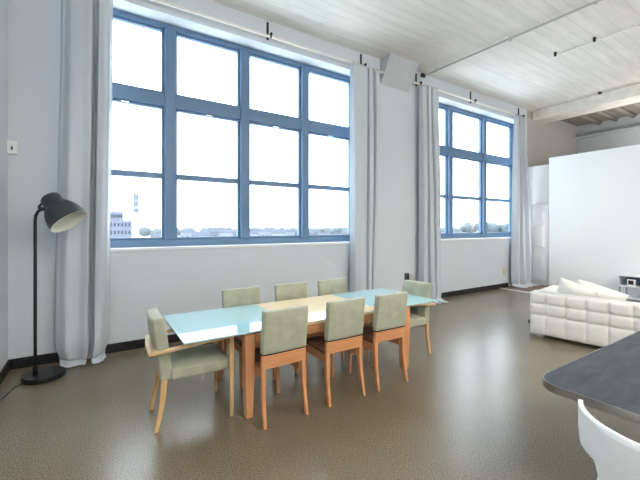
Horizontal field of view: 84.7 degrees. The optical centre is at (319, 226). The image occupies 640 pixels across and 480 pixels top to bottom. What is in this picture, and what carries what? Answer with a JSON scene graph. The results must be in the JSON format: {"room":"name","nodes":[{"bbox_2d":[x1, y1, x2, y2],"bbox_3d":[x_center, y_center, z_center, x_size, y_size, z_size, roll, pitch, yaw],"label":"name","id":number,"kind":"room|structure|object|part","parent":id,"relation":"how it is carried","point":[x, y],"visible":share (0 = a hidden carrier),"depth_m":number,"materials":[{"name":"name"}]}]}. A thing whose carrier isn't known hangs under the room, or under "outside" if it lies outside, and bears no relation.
{"room":"loft dining area","nodes":[
{"label":"loft dining area","id":0,"kind":"room"},
{"bbox_2d":[0,0,7,370],"bbox_3d":[-0.748,-0.860,-0.539,0.200,5.320,11.300,0,0,-33],"label":"wall","id":1,"kind":"structure","parent":0,"point":[3,3],"depth_m":3.74,"materials":[{"name":"white paint"}]},
{"bbox_2d":[0,360,9,385],"bbox_3d":[-0.596,1.542,-0.572,0.020,0.115,10.680,0,0,-33],"label":"baseboard","id":2,"kind":"structure","parent":1,"relation":"attached to","point":[3,373],"depth_m":3.70,"materials":[{"name":"black"}]},
{"bbox_2d":[8,0,577,359],"bbox_3d":[2.423,-0.860,7.968,14.720,5.320,0.400,0,0,-33],"label":"wall","id":3,"kind":"structure","parent":0,"point":[171,282],"depth_m":5.15,"materials":[{"name":"white paint"}]},
{"bbox_2d":[7,140,17,154],"bbox_3d":[-3.457,-0.890,3.929,0.110,0.150,0.054,0,0,-33],"label":"light switch","id":4,"kind":"object","parent":3,"relation":"attached to","point":[12,146],"visible":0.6,"depth_m":3.92,"materials":[{"name":"white plastic"}]},
{"bbox_2d":[110,8,349,251],"bbox_3d":[-1.181,-1.308,5.632,4.530,3.245,0.382,0,0,-33],"label":"window","id":5,"kind":"structure","parent":3,"relation":"in","point":[167,100],"depth_m":5.51,"materials":[{"name":"blue"}]},
{"bbox_3d":[-2.680,-0.777,4.824,0.995,1.925,0.085,0,0,-33],"label":"sash","id":6,"kind":"part","parent":5,"relation":"part of","materials":[{"name":"blue"}]},
{"bbox_2d":[113,15,163,92],"bbox_3d":[-2.685,-2.390,4.833,0.995,0.940,0.065,0,0,-33],"label":"window pane","id":7,"kind":"object","parent":5,"relation":"on","point":[120,18],"depth_m":4.98,"materials":[{"name":"white"}]},
{"bbox_3d":[-1.726,-0.777,5.435,0.990,1.925,0.085,0,0,-33],"label":"sash","id":8,"kind":"part","parent":5,"relation":"part of","materials":[{"name":"blue"}]},
{"bbox_2d":[176,33,239,107],"bbox_3d":[-1.732,-2.390,5.444,0.990,0.940,0.065,0,0,-33],"label":"window pane","id":9,"kind":"object","parent":5,"relation":"on","point":[187,36],"depth_m":5.46,"materials":[{"name":"white"}]},
{"bbox_3d":[-1.149,0.297,5.582,4.530,0.036,0.262,0,0,-33],"label":"sill","id":10,"kind":"part","parent":5,"relation":"part of","materials":[{"name":"white"}]},
{"bbox_3d":[-0.775,-0.777,6.045,0.990,1.925,0.085,0,0,-33],"label":"sash","id":11,"kind":"part","parent":5,"relation":"part of","materials":[{"name":"blue"}]},
{"bbox_2d":[249,53,300,118],"bbox_3d":[-0.780,-2.390,6.054,0.990,0.940,0.065,0,0,-33],"label":"window pane","id":12,"kind":"object","parent":5,"relation":"on","point":[260,56],"depth_m":6.10,"materials":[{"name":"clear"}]},
{"bbox_3d":[0.178,-0.777,6.656,0.995,1.925,0.085,0,0,-33],"label":"sash","id":13,"kind":"part","parent":5,"relation":"part of","materials":[{"name":"blue"}]},
{"bbox_2d":[309,70,349,127],"bbox_3d":[0.173,-2.390,6.665,0.995,0.940,0.065,0,0,-33],"label":"window pane","id":14,"kind":"object","parent":5,"relation":"on","point":[321,73],"depth_m":6.71,"materials":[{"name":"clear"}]},
{"bbox_2d":[9,283,507,369],"bbox_3d":[0.769,1.542,6.657,10.120,0.115,0.020,0,0,-33],"label":"baseboard","id":15,"kind":"structure","parent":3,"relation":"attached to","point":[22,362],"depth_m":4.52,"materials":[{"name":"black"}]},
{"bbox_2d":[152,0,383,73],"bbox_3d":[-1.120,-3.127,5.361,5.524,0.306,0.165,0,0,-33],"label":"curtain rod","id":16,"kind":"object","parent":3,"relation":"attached to","point":[267,35],"visible":0.8,"depth_m":5.45,"materials":[{"name":"white"}]},
{"bbox_2d":[54,0,112,367],"bbox_3d":[-2.797,-0.720,4.157,0.594,4.621,0.339,0,0,-29],"label":"curtain","id":17,"kind":"object","parent":16,"relation":"hanging from","point":[82,257],"visible":0.98,"depth_m":4.13,"materials":[{"name":"fabric"}]},
{"bbox_2d":[350,61,379,291],"bbox_3d":[0.889,-0.720,6.516,0.674,4.621,0.334,0,0,-33],"label":"curtain","id":18,"kind":"object","parent":16,"relation":"hanging from","point":[364,81],"visible":0.81,"depth_m":6.43,"materials":[{"name":"fabric"}]},
{"bbox_2d":[380,53,418,91],"bbox_3d":[1.610,-3.082,7.032,0.800,0.517,0.298,0,0,-33],"label":"haunch","id":19,"kind":"structure","parent":3,"relation":"attached to","point":[399,73],"depth_m":6.99,"materials":[{"name":"paint"}]},
{"bbox_2d":[413,73,530,119],"bbox_3d":[3.897,-3.127,8.577,4.684,0.306,0.165,0,0,-33],"label":"curtain rod","id":20,"kind":"object","parent":3,"relation":"attached to","point":[415,82],"visible":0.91,"depth_m":8.34,"materials":[{"name":"white painted metal"},{"name":"black metal"}]},
{"bbox_2d":[418,85,447,303],"bbox_3d":[2.416,-0.716,7.441,0.624,4.610,0.424,0,0,-33],"label":"curtain","id":21,"kind":"object","parent":20,"relation":"hanging from","point":[429,260],"visible":0.94,"depth_m":7.43,"materials":[{"name":"fabric"}]},
{"bbox_2d":[511,114,540,287],"bbox_3d":[5.554,-0.720,9.444,0.946,4.621,0.407,0,0,-33],"label":"curtain","id":22,"kind":"object","parent":20,"relation":"hanging from","point":[521,246],"visible":1,"depth_m":9.44,"materials":[{"name":"fabric"}]},
{"bbox_2d":[439,103,513,240],"bbox_3d":[3.845,-1.308,8.854,4.090,3.245,0.382,0,0,-33],"label":"window","id":23,"kind":"structure","parent":3,"relation":"in","point":[447,150],"depth_m":9.14,"materials":[{"name":"blue"}]},
{"bbox_2d":[439,107,446,146],"bbox_3d":[2.583,-2.390,8.210,1.130,0.940,0.065,0,0,-33],"label":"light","id":24,"kind":"object","parent":23,"relation":"on","point":[441,108],"depth_m":8.49,"materials":[{"name":"white"}]},
{"bbox_3d":[2.588,-0.777,8.201,1.130,1.925,0.085,0,0,-33],"label":"sash","id":25,"kind":"part","parent":23,"relation":"part of","materials":[{"name":"blue"}]},
{"bbox_3d":[3.712,-0.777,8.922,1.260,1.925,0.085,0,0,-33],"label":"sash","id":26,"kind":"part","parent":23,"relation":"part of","materials":[{"name":"blue"}]},
{"bbox_2d":[453,111,481,153],"bbox_3d":[3.707,-2.390,8.930,1.260,0.940,0.065,0,0,-33],"label":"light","id":27,"kind":"object","parent":23,"relation":"on","point":[464,113],"depth_m":9.05,"materials":[{"name":"white"}]},
{"bbox_3d":[3.877,0.297,8.803,4.090,0.036,0.262,0,0,-33],"label":"sill","id":28,"kind":"part","parent":23,"relation":"part of","materials":[{"name":"white"}]},
{"bbox_3d":[4.899,-0.777,9.682,1.280,1.925,0.085,0,0,-33],"label":"sash","id":29,"kind":"part","parent":23,"relation":"part of","materials":[{"name":"blue"}]},
{"bbox_2d":[487,120,510,158],"bbox_3d":[4.894,-2.390,9.691,1.280,0.940,0.065,0,0,-33],"label":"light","id":30,"kind":"object","parent":23,"relation":"on","point":[496,122],"depth_m":9.80,"materials":[{"name":"white"}]},
{"bbox_2d":[0,288,639,479],"bbox_3d":[3.331,1.700,2.076,9.890,0.200,11.300,0,0,-33],"label":"floor","id":31,"kind":"structure","parent":0,"point":[478,406],"depth_m":2.93,"materials":[{"name":"concrete"}]},
{"bbox_2d":[0,192,86,400],"bbox_3d":[-2.901,0.614,3.443,0.567,1.972,1.094,0,0,12],"label":"floor lamp","id":32,"kind":"object","parent":31,"relation":"on","point":[61,214],"visible":1,"depth_m":3.68,"materials":[{"name":"black metal"}]},
{"bbox_3d":[-2.909,1.594,3.207,0.057,0.010,0.786,0,0,-22],"label":"cord","id":33,"kind":"part","parent":32,"relation":"part of","materials":[{"name":"black metal"}]},
{"bbox_3d":[-2.740,-0.156,3.754,0.410,0.432,0.374,0,0,-33],"label":"lamp shade","id":34,"kind":"part","parent":32,"relation":"part of","materials":[{"name":"grey metal"}]},
{"bbox_2d":[145,308,234,433],"bbox_3d":[-1.146,1.157,3.038,0.661,0.885,0.566,0,0,-31],"label":"armchair","id":35,"kind":"object","parent":31,"relation":"on","point":[186,360],"visible":0.93,"depth_m":2.86,"materials":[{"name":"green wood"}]},
{"bbox_3d":[-1.449,1.400,3.084,0.096,0.400,0.040,0,0,-31],"label":"leg","id":36,"kind":"part","parent":35,"relation":"part of","materials":[{"name":"brown wood"}]},
{"bbox_3d":[-1.342,0.960,2.921,0.165,0.490,0.430,0,0,-31],"label":"backrest","id":37,"kind":"part","parent":35,"relation":"part of","materials":[{"name":"fabric"}]},
{"bbox_3d":[-1.248,1.400,2.749,0.096,0.400,0.040,0,0,-31],"label":"leg","id":38,"kind":"part","parent":35,"relation":"part of","materials":[{"name":"brown wood"}]},
{"bbox_3d":[-1.146,0.944,3.038,0.661,0.076,0.566,0,0,-31],"label":"arm rail","id":39,"kind":"part","parent":35,"relation":"part of","materials":[{"name":"brown wood"}]},
{"bbox_3d":[-1.083,1.147,3.075,0.465,0.115,0.470,0,0,-31],"label":"seat","id":40,"kind":"part","parent":35,"relation":"part of","materials":[{"name":"fabric"}]},
{"bbox_3d":[-1.018,1.264,3.417,0.038,0.672,0.039,0,0,-31],"label":"leg","id":41,"kind":"part","parent":35,"relation":"part of","materials":[{"name":"brown wood"}]},
{"bbox_3d":[-0.751,1.264,2.972,0.038,0.672,0.039,0,0,-31],"label":"leg","id":42,"kind":"part","parent":35,"relation":"part of","materials":[{"name":"brown wood"}]},
{"bbox_2d":[222,286,275,388],"bbox_3d":[-0.770,1.148,3.793,0.442,0.904,0.548,0,0,-34],"label":"dining chair","id":43,"kind":"object","parent":31,"relation":"on","point":[235,297],"visible":0.22,"depth_m":3.88,"materials":[{"name":"honey beech wood"},{"name":"sage green upholstery fabric"}]},
{"bbox_3d":[-1.053,1.376,3.858,0.043,0.447,0.088,0,0,-34],"label":"leg","id":44,"kind":"part","parent":43,"relation":"part of","materials":[{"name":"brown wood"}]},
{"bbox_3d":[-0.782,1.391,3.491,0.038,0.418,0.036,0,0,-34],"label":"leg","id":45,"kind":"part","parent":43,"relation":"part of","materials":[{"name":"brown wood"}]},
{"bbox_3d":[-0.891,0.869,3.975,0.435,0.345,0.111,0,0,-34],"label":"backrest","id":46,"kind":"part","parent":43,"relation":"part of","materials":[{"name":"fabric"}]},
{"bbox_3d":[-0.745,1.215,3.757,0.394,0.070,0.430,0,0,-34],"label":"seat frame","id":47,"kind":"part","parent":43,"relation":"part of","materials":[{"name":"brown wood"}]},
{"bbox_3d":[-0.737,1.154,3.744,0.399,0.052,0.430,0,0,-34],"label":"seat","id":48,"kind":"part","parent":43,"relation":"part of","materials":[{"name":"wood"}]},
{"bbox_3d":[-0.486,1.391,3.690,0.038,0.418,0.036,0,0,-34],"label":"leg","id":49,"kind":"part","parent":43,"relation":"part of","materials":[{"name":"brown wood"}]},
{"bbox_2d":[255,305,308,429],"bbox_3d":[-0.409,1.135,3.089,0.417,0.930,0.548,0,0,-34],"label":"dining chair","id":50,"kind":"object","parent":31,"relation":"on","point":[284,330],"visible":0.9,"depth_m":2.88,"materials":[{"name":"honey beech wood"},{"name":"sage green upholstery fabric"}]},
{"bbox_3d":[-0.442,1.141,3.138,0.376,0.053,0.430,0,0,-34],"label":"seat","id":51,"kind":"part","parent":50,"relation":"part of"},
{"bbox_3d":[-0.448,1.370,2.809,0.040,0.460,0.088,0,0,-34],"label":"leg","id":52,"kind":"part","parent":50,"relation":"part of","materials":[{"name":"brown wood"}]},
{"bbox_3d":[-0.433,1.204,3.125,0.372,0.072,0.430,0,0,-34],"label":"seat frame","id":53,"kind":"part","parent":50,"relation":"part of","materials":[{"name":"brown wood"}]},
{"bbox_3d":[-0.405,1.385,3.385,0.036,0.430,0.036,0,0,-34],"label":"leg","id":54,"kind":"part","parent":50,"relation":"part of","materials":[{"name":"brown wood"}]},
{"bbox_3d":[-0.300,1.093,2.926,0.410,0.110,0.049,0,0,-34],"label":"rail","id":55,"kind":"part","parent":50,"relation":"part of","materials":[{"name":"brown wood"}]},
{"bbox_3d":[-0.287,0.848,2.907,0.410,0.355,0.111,0,0,-34],"label":"backrest","id":56,"kind":"part","parent":50,"relation":"part of","materials":[{"name":"fabric"}]},
{"bbox_3d":[-0.135,1.370,3.018,0.040,0.460,0.088,0,0,-34],"label":"leg","id":57,"kind":"part","parent":50,"relation":"part of","materials":[{"name":"brown wood"}]},
{"bbox_2d":[274,282,324,373],"bbox_3d":[-0.237,1.148,4.141,0.442,0.904,0.548,0,0,-32],"label":"dining chair","id":58,"kind":"object","parent":31,"relation":"on","point":[287,291],"visible":0.18,"depth_m":4.27,"materials":[{"name":"honey beech wood"},{"name":"sage green upholstery fabric"}]},
{"bbox_3d":[-0.352,0.869,4.327,0.435,0.345,0.111,0,0,-32],"label":"backrest","id":59,"kind":"part","parent":58,"relation":"part of","materials":[{"name":"fabric"}]},
{"bbox_3d":[-0.213,1.215,4.104,0.394,0.070,0.430,0,0,-32],"label":"seat frame","id":60,"kind":"part","parent":58,"relation":"part of","materials":[{"name":"brown wood"}]},
{"bbox_2d":[163,288,437,418],"bbox_3d":[-0.070,1.235,3.815,2.878,0.730,0.970,0,0,-33],"label":"dining table","id":61,"kind":"object","parent":31,"relation":"on","point":[241,322],"visible":0.63,"depth_m":3.34,"materials":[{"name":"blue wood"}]},
{"bbox_3d":[-1.075,1.249,3.691,0.086,0.702,0.092,0,0,-33],"label":"leg","id":62,"kind":"part","parent":61,"relation":"part of","materials":[{"name":"brown wood"}]},
{"bbox_3d":[-0.603,1.249,2.955,0.086,0.702,0.092,0,0,-33],"label":"leg","id":63,"kind":"part","parent":61,"relation":"part of","materials":[{"name":"brown wood"}]},
{"bbox_3d":[0.951,1.249,3.951,0.086,0.702,0.092,0,0,-33],"label":"leg","id":64,"kind":"part","parent":61,"relation":"part of","materials":[{"name":"brown wood"}]},
{"bbox_2d":[304,297,365,407],"bbox_3d":[0.121,1.135,3.432,0.417,0.930,0.548,0,0,-32],"label":"dining chair","id":65,"kind":"object","parent":31,"relation":"on","point":[344,319],"visible":0.92,"depth_m":3.23,"materials":[{"name":"honey-coloured wood"},{"name":"grey-green upholstery fabric"}]},
{"bbox_3d":[-0.150,1.385,3.550,0.036,0.430,0.036,0,0,-32],"label":"leg","id":66,"kind":"part","parent":65,"relation":"part of","materials":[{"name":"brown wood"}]},
{"bbox_3d":[0.090,1.141,3.482,0.376,0.053,0.430,0,0,-32],"label":"seat","id":67,"kind":"part","parent":65,"relation":"part of","materials":[{"name":"wood"}]},
{"bbox_3d":[0.074,1.370,3.153,0.040,0.460,0.088,0,0,-32],"label":"leg","id":68,"kind":"part","parent":65,"relation":"part of","materials":[{"name":"brown wood"}]},
{"bbox_3d":[0.098,1.204,3.470,0.372,0.072,0.430,0,0,-32],"label":"seat frame","id":69,"kind":"part","parent":65,"relation":"part of","materials":[{"name":"brown wood"}]},
{"bbox_3d":[0.134,1.385,3.728,0.036,0.430,0.036,0,0,-32],"label":"leg","id":70,"kind":"part","parent":65,"relation":"part of","materials":[{"name":"brown wood"}]},
{"bbox_3d":[0.226,1.093,3.266,0.410,0.110,0.049,0,0,-32],"label":"rail","id":71,"kind":"part","parent":65,"relation":"part of","materials":[{"name":"brown wood"}]},
{"bbox_3d":[0.238,0.848,3.247,0.410,0.355,0.111,0,0,-32],"label":"backrest","id":72,"kind":"part","parent":65,"relation":"part of","materials":[{"name":"fabric"}]},
{"bbox_3d":[0.393,1.370,3.353,0.040,0.460,0.088,0,0,-32],"label":"leg","id":73,"kind":"part","parent":65,"relation":"part of","materials":[{"name":"brown wood"}]},
{"bbox_2d":[317,278,366,361],"bbox_3d":[0.282,1.148,4.480,0.442,0.904,0.548,0,0,-33],"label":"dining chair","id":74,"kind":"object","parent":31,"relation":"on","point":[338,285],"visible":0.24,"depth_m":4.61,"materials":[{"name":"honey beech wood"},{"name":"sage green upholstery fabric"}]},
{"bbox_3d":[0.164,0.869,4.664,0.435,0.345,0.111,0,0,-33],"label":"backrest","id":75,"kind":"part","parent":74,"relation":"part of","materials":[{"name":"fabric"}]},
{"bbox_3d":[0.264,1.391,4.178,0.038,0.418,0.036,0,0,-33],"label":"leg","id":76,"kind":"part","parent":74,"relation":"part of","materials":[{"name":"brown wood"}]},
{"bbox_3d":[0.564,1.391,4.370,0.038,0.418,0.036,0,0,-33],"label":"leg","id":77,"kind":"part","parent":74,"relation":"part of","materials":[{"name":"brown wood"}]},
{"bbox_2d":[348,291,407,391],"bbox_3d":[0.602,1.135,3.731,0.417,0.930,0.548,0,0,-33],"label":"dining chair","id":78,"kind":"object","parent":31,"relation":"on","point":[389,318],"visible":0.88,"depth_m":3.52,"materials":[{"name":"honey-coloured wood"},{"name":"grey-green upholstery fabric"}]},
{"bbox_3d":[0.329,1.385,3.845,0.036,0.430,0.036,0,0,-33],"label":"leg","id":79,"kind":"part","parent":78,"relation":"part of","materials":[{"name":"brown wood"}]},
{"bbox_3d":[0.570,1.141,3.780,0.376,0.053,0.430,0,0,-33],"label":"seat","id":80,"kind":"part","parent":78,"relation":"part of","materials":[{"name":"wood"}]},
{"bbox_3d":[0.557,1.370,3.451,0.040,0.460,0.088,0,0,-33],"label":"leg","id":81,"kind":"part","parent":78,"relation":"part of","materials":[{"name":"brown wood"}]},
{"bbox_3d":[0.578,1.204,3.768,0.372,0.072,0.430,0,0,-33],"label":"seat frame","id":82,"kind":"part","parent":78,"relation":"part of","materials":[{"name":"brown wood"}]},
{"bbox_3d":[0.708,1.093,3.566,0.410,0.110,0.049,0,0,-33],"label":"rail","id":83,"kind":"part","parent":78,"relation":"part of","materials":[{"name":"brown wood"}]},
{"bbox_3d":[0.720,0.848,3.547,0.410,0.355,0.111,0,0,-33],"label":"backrest","id":84,"kind":"part","parent":78,"relation":"part of","materials":[{"name":"fabric"}]},
{"bbox_3d":[0.874,1.370,3.655,0.040,0.460,0.088,0,0,-33],"label":"leg","id":85,"kind":"part","parent":78,"relation":"part of","materials":[{"name":"brown wood"}]},
{"bbox_2d":[369,280,435,364],"bbox_3d":[1.054,1.157,4.453,0.661,0.885,0.566,0,0,-33],"label":"armchair","id":86,"kind":"object","parent":31,"relation":"on","point":[419,313],"visible":0.48,"depth_m":4.41,"materials":[{"name":"honey-coloured wood"},{"name":"grey-green upholstery fabric"}]},
{"bbox_3d":[1.246,0.960,4.576,0.165,0.490,0.430,0,0,-33],"label":"backrest","id":87,"kind":"part","parent":86,"relation":"part of","materials":[{"name":"fabric"}]},
{"bbox_3d":[0.993,1.147,4.414,0.465,0.115,0.470,0,0,-33],"label":"seat","id":88,"kind":"part","parent":86,"relation":"part of","materials":[{"name":"fabric"}]},
{"bbox_3d":[1.054,0.944,4.453,0.661,0.076,0.566,0,0,-33],"label":"arm rail","id":89,"kind":"part","parent":86,"relation":"part of","materials":[{"name":"brown wood"}]},
{"bbox_3d":[1.358,1.400,4.416,0.096,0.400,0.040,0,0,-33],"label":"leg","id":90,"kind":"part","parent":86,"relation":"part of","materials":[{"name":"brown wood"}]},
{"bbox_2d":[528,285,639,346],"bbox_3d":[4.269,1.275,4.467,1.000,0.650,2.616,0,0,-40],"label":"sofa","id":91,"kind":"object","parent":31,"relation":"on","point":[596,321],"visible":0.94,"depth_m":4.68,"materials":[{"name":"white leather"}]},
{"bbox_3d":[3.629,1.240,5.444,0.718,0.580,0.255,0,0,-40],"label":"arm","id":92,"kind":"part","parent":91,"relation":"part of"},
{"bbox_2d":[556,277,597,296],"bbox_3d":[3.682,0.960,5.081,0.535,0.458,0.246,0,0,39],"label":"throw pillow","id":93,"kind":"object","parent":91,"relation":"on","point":[566,286],"visible":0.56,"depth_m":5.00,"materials":[{"name":"white fabric"}]},
{"bbox_2d":[577,278,629,300],"bbox_3d":[3.946,0.985,4.965,0.664,0.490,0.264,0,0,41],"label":"throw pillow","id":94,"kind":"object","parent":91,"relation":"on","point":[603,292],"visible":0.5,"depth_m":4.84,"materials":[{"name":"white fabric"}]},
{"bbox_2d":[543,330,639,424],"bbox_3d":[2.613,1.229,1.746,2.115,0.742,1.920,0,0,-33],"label":"table","id":95,"kind":"object","parent":31,"relation":"on","point":[606,379],"visible":1,"depth_m":1.99,"materials":[{"name":"grey stone"}]},
{"bbox_2d":[578,399,639,479],"bbox_3d":[1.417,1.198,1.407,0.583,0.809,0.602,0,0,-33],"label":"tub chair","id":96,"kind":"object","parent":31,"relation":"on","point":[615,456],"visible":1,"depth_m":1.37,"materials":[{"name":"white plastic"}]},
{"bbox_2d":[210,0,639,111],"bbox_3d":[4.312,-3.445,2.705,12.220,0.250,11.300,0,0,-33],"label":"ceiling","id":97,"kind":"structure","parent":0,"point":[524,71],"depth_m":6.12,"materials":[{"name":"wood"}]},
{"bbox_2d":[421,0,601,77],"bbox_3d":[4.899,-3.260,3.921,0.133,0.120,9.032,0,0,-37],"label":"ceiling pipe","id":98,"kind":"object","parent":97,"relation":"attached to","point":[423,75],"visible":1,"depth_m":5.96,"materials":[{"name":"light grey metal"},{"name":"black metal"}]},
{"bbox_2d":[533,83,639,123],"bbox_3d":[9.257,-3.235,5.756,0.600,0.370,10.700,0,0,-33],"label":"beam","id":99,"kind":"structure","parent":97,"relation":"attached to","point":[628,95],"depth_m":9.03,"materials":[{"name":"paint"}]},
{"bbox_2d":[554,24,639,56],"bbox_3d":[6.105,-3.283,4.163,0.092,0.075,6.020,0,0,-33],"label":"conduit","id":100,"kind":"object","parent":97,"relation":"attached to","point":[594,38],"visible":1,"depth_m":6.13,"materials":[{"name":"black metal"}]},
{"bbox_2d":[528,165,548,203],"bbox_3d":[6.360,-0.043,9.303,0.150,3.285,1.600,0,0,-33],"label":"wall","id":101,"kind":"structure","parent":0,"point":[538,175],"depth_m":9.66,"materials":[{"name":"white paint"}]},
{"bbox_2d":[530,205,548,285],"bbox_3d":[6.136,0.497,9.519,0.115,2.194,0.985,0,0,-33],"label":"door","id":102,"kind":"structure","parent":101,"relation":"in","point":[539,214],"depth_m":9.64,"materials":[{"name":"white"}]},
{"bbox_3d":[6.016,-0.300,9.704,0.040,0.280,0.315,0,0,-33],"label":"panel","id":103,"kind":"part","parent":102,"relation":"part of","materials":[{"name":"white"}]},
{"bbox_3d":[6.016,0.240,9.704,0.040,0.640,0.315,0,0,-33],"label":"panel","id":104,"kind":"part","parent":102,"relation":"part of","materials":[{"name":"white"}]},
{"bbox_3d":[6.016,1.120,9.704,0.040,0.720,0.315,0,0,-33],"label":"panel","id":105,"kind":"part","parent":102,"relation":"part of","materials":[{"name":"white"}]},
{"bbox_2d":[530,203,548,205],"bbox_3d":[6.127,-0.615,9.510,0.020,0.070,1.000,0,0,-33],"label":"trim","id":106,"kind":"structure","parent":101,"relation":"attached to","point":[537,204],"depth_m":9.62,"materials":[{"name":"white"}]},
{"bbox_2d":[504,284,635,301],"bbox_3d":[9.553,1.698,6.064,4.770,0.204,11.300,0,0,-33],"label":"rug","id":107,"kind":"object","parent":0,"point":[532,288],"depth_m":9.11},
{"bbox_2d":[618,273,639,300],"bbox_3d":[6.954,1.302,6.774,0.420,0.595,1.800,0,0,-33],"label":"media console","id":108,"kind":"object","parent":107,"relation":"on","point":[622,278],"visible":0.76,"depth_m":7.42,"materials":[{"name":"white paint"}]},
{"bbox_2d":[627,279,635,286],"bbox_3d":[6.439,1.155,7.258,0.064,0.140,0.130,0,0,-33],"label":"desk clock","id":109,"kind":"object","parent":108,"relation":"in","point":[630,282],"visible":1,"depth_m":7.24,"materials":[{"name":"white plastic"}]},
{"bbox_3d":[7.114,1.127,6.876,0.020,0.195,1.750,0,0,-33],"label":"panel","id":110,"kind":"part","parent":108,"relation":"part of","materials":[{"name":"black wood"}]},
{"bbox_2d":[627,295,639,299],"bbox_3d":[6.954,1.480,6.774,0.420,0.020,1.800,0,0,-33],"label":"shelf","id":111,"kind":"object","parent":108,"relation":"attached to","point":[631,296],"depth_m":7.32,"materials":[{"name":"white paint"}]},
{"bbox_2d":[549,144,639,301],"bbox_3d":[8.560,-0.080,4.825,0.120,3.360,9.885,0,0,-33],"label":"wall partition","id":112,"kind":"structure","parent":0,"point":[594,196],"depth_m":8.12,"materials":[{"name":"white paint"}]},
{"bbox_2d":[560,104,639,125],"bbox_3d":[10.508,-3.455,6.677,2.500,0.230,11.300,0,0,-33],"label":"deck","id":113,"kind":"object","parent":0,"point":[576,121],"depth_m":10.61,"materials":[{"name":"wood"}]},
{"bbox_2d":[577,115,601,124],"bbox_3d":[7.936,-3.320,10.551,2.250,0.138,0.138,0,0,-33],"label":"joist","id":114,"kind":"object","parent":113,"relation":"attached to","point":[585,117],"depth_m":10.72,"materials":[{"name":"wood"}]},
{"bbox_2d":[594,111,618,120],"bbox_3d":[8.162,-3.320,10.197,2.250,0.138,0.138,0,0,-33],"label":"joist","id":115,"kind":"object","parent":113,"relation":"attached to","point":[601,113],"depth_m":10.35,"materials":[{"name":"wood"}]},
{"bbox_2d":[612,107,635,117],"bbox_3d":[8.389,-3.320,9.844,2.250,0.138,0.138,0,0,-33],"label":"joist","id":116,"kind":"object","parent":113,"relation":"attached to","point":[619,109],"depth_m":9.99,"materials":[{"name":"wood"}]},
{"bbox_2d":[578,114,639,153],"bbox_3d":[11.476,-0.860,7.297,0.200,5.320,11.300,0,0,-33],"label":"wall","id":117,"kind":"structure","parent":0,"point":[631,137],"depth_m":10.94,"materials":[{"name":"grey paint"}]},
{"bbox_2d":[576,125,639,139],"bbox_3d":[11.387,-2.930,7.121,0.140,0.060,10.700,0,0,-33],"label":"trim","id":118,"kind":"structure","parent":117,"relation":"attached to","point":[634,127],"depth_m":10.85,"materials":[{"name":"grey paint"}]},
{"label":"outside","id":119,"kind":"structure","parent":0,"visible":0},
{"bbox_3d":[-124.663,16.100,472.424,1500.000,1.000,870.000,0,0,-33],"label":"ground","id":120,"kind":"structure","parent":119,"visible":0},
{"bbox_2d":[110,212,131,237],"bbox_3d":[-133.821,2.850,230.950,17.000,25.500,14.100,0,0,-33],"label":"building","id":121,"kind":"structure","parent":120,"relation":"on","point":[120,228],"depth_m":226.07,"materials":[{"name":"grey"}]},
{"bbox_2d":[133,193,138,237],"bbox_3d":[-134.629,-4.400,256.856,3.951,40.000,3.951,0,0,-33],"label":"smokestack","id":122,"kind":"object","parent":120,"relation":"on","point":[135,196],"visible":0.92,"depth_m":255.36,"materials":[{"name":"grey"}]},
{"bbox_2d":[150,233,160,236],"bbox_3d":[-142.738,10.469,309.410,12.980,10.262,9.600,0,0,-25],"label":"house","id":123,"kind":"structure","parent":120,"relation":"on","point":[151,234],"depth_m":306.11,"materials":[{"name":"grey"}]},
{"bbox_2d":[180,230,195,236],"bbox_3d":[-118.247,9.114,313.765,13.044,12.972,9.600,0,0,-21],"label":"house","id":124,"kind":"structure","parent":120,"relation":"on","point":[185,233],"depth_m":310.06,"materials":[{"name":"grey"}]},
{"bbox_2d":[192,232,209,236],"bbox_3d":[-97.420,9.668,288.251,13.908,11.864,9.600,0,0,-19],"label":"house","id":125,"kind":"structure","parent":120,"relation":"on","point":[195,234],"depth_m":284.74,"materials":[{"name":"grey"}]},
{"bbox_2d":[208,229,222,236],"bbox_3d":[-96.212,8.510,322.696,12.763,14.181,9.600,0,0,-17],"label":"house","id":126,"kind":"structure","parent":120,"relation":"on","point":[213,232],"depth_m":318.66,"materials":[{"name":"grey"}]},
{"bbox_2d":[219,230,232,235],"bbox_3d":[-81.012,8.979,302.449,11.712,13.242,9.600,0,0,-15],"label":"house","id":127,"kind":"structure","parent":120,"relation":"on","point":[221,232],"depth_m":298.69,"materials":[{"name":"grey"}]},
{"bbox_2d":[250,230,257,235],"bbox_3d":[-58.821,9.180,302.464,11.056,12.840,9.600,0,0,-11],"label":"house","id":128,"kind":"structure","parent":120,"relation":"on","point":[252,232],"depth_m":299.64,"materials":[{"name":"grey"}]},
{"bbox_2d":[257,229,272,235],"bbox_3d":[-53.412,8.618,340.483,14.595,13.964,9.600,0,0,-9],"label":"house","id":129,"kind":"structure","parent":120,"relation":"on","point":[261,232],"depth_m":336.45,"materials":[{"name":"grey"}]},
{"bbox_2d":[271,230,285,235],"bbox_3d":[-36.890,9.172,312.184,12.584,12.855,9.600,0,0,-7],"label":"house","id":130,"kind":"structure","parent":120,"relation":"on","point":[273,232],"depth_m":308.33,"materials":[{"name":"grey"}]},
{"bbox_2d":[279,229,294,234],"bbox_3d":[-31.067,8.620,332.815,14.578,13.959,9.600,0,0,-5],"label":"house","id":131,"kind":"structure","parent":120,"relation":"on","point":[288,231],"depth_m":328.93,"materials":[{"name":"grey"}]},
{"bbox_2d":[139,222,507,237],"bbox_3d":[10.516,5.251,376.576,344.237,21.697,261.610,0,0,-33],"label":"tree line","id":132,"kind":"object","parent":120,"relation":"on","point":[467,227],"visible":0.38,"depth_m":380.73,"materials":[{"name":"grey plant"}]},
{"bbox_2d":[318,232,329,234],"bbox_3d":[3.818,10.196,315.459,10.768,10.808,9.600,0,0,1],"label":"house","id":133,"kind":"structure","parent":120,"relation":"on","point":[319,233],"depth_m":313.99,"materials":[{"name":"grey"}]}
]}

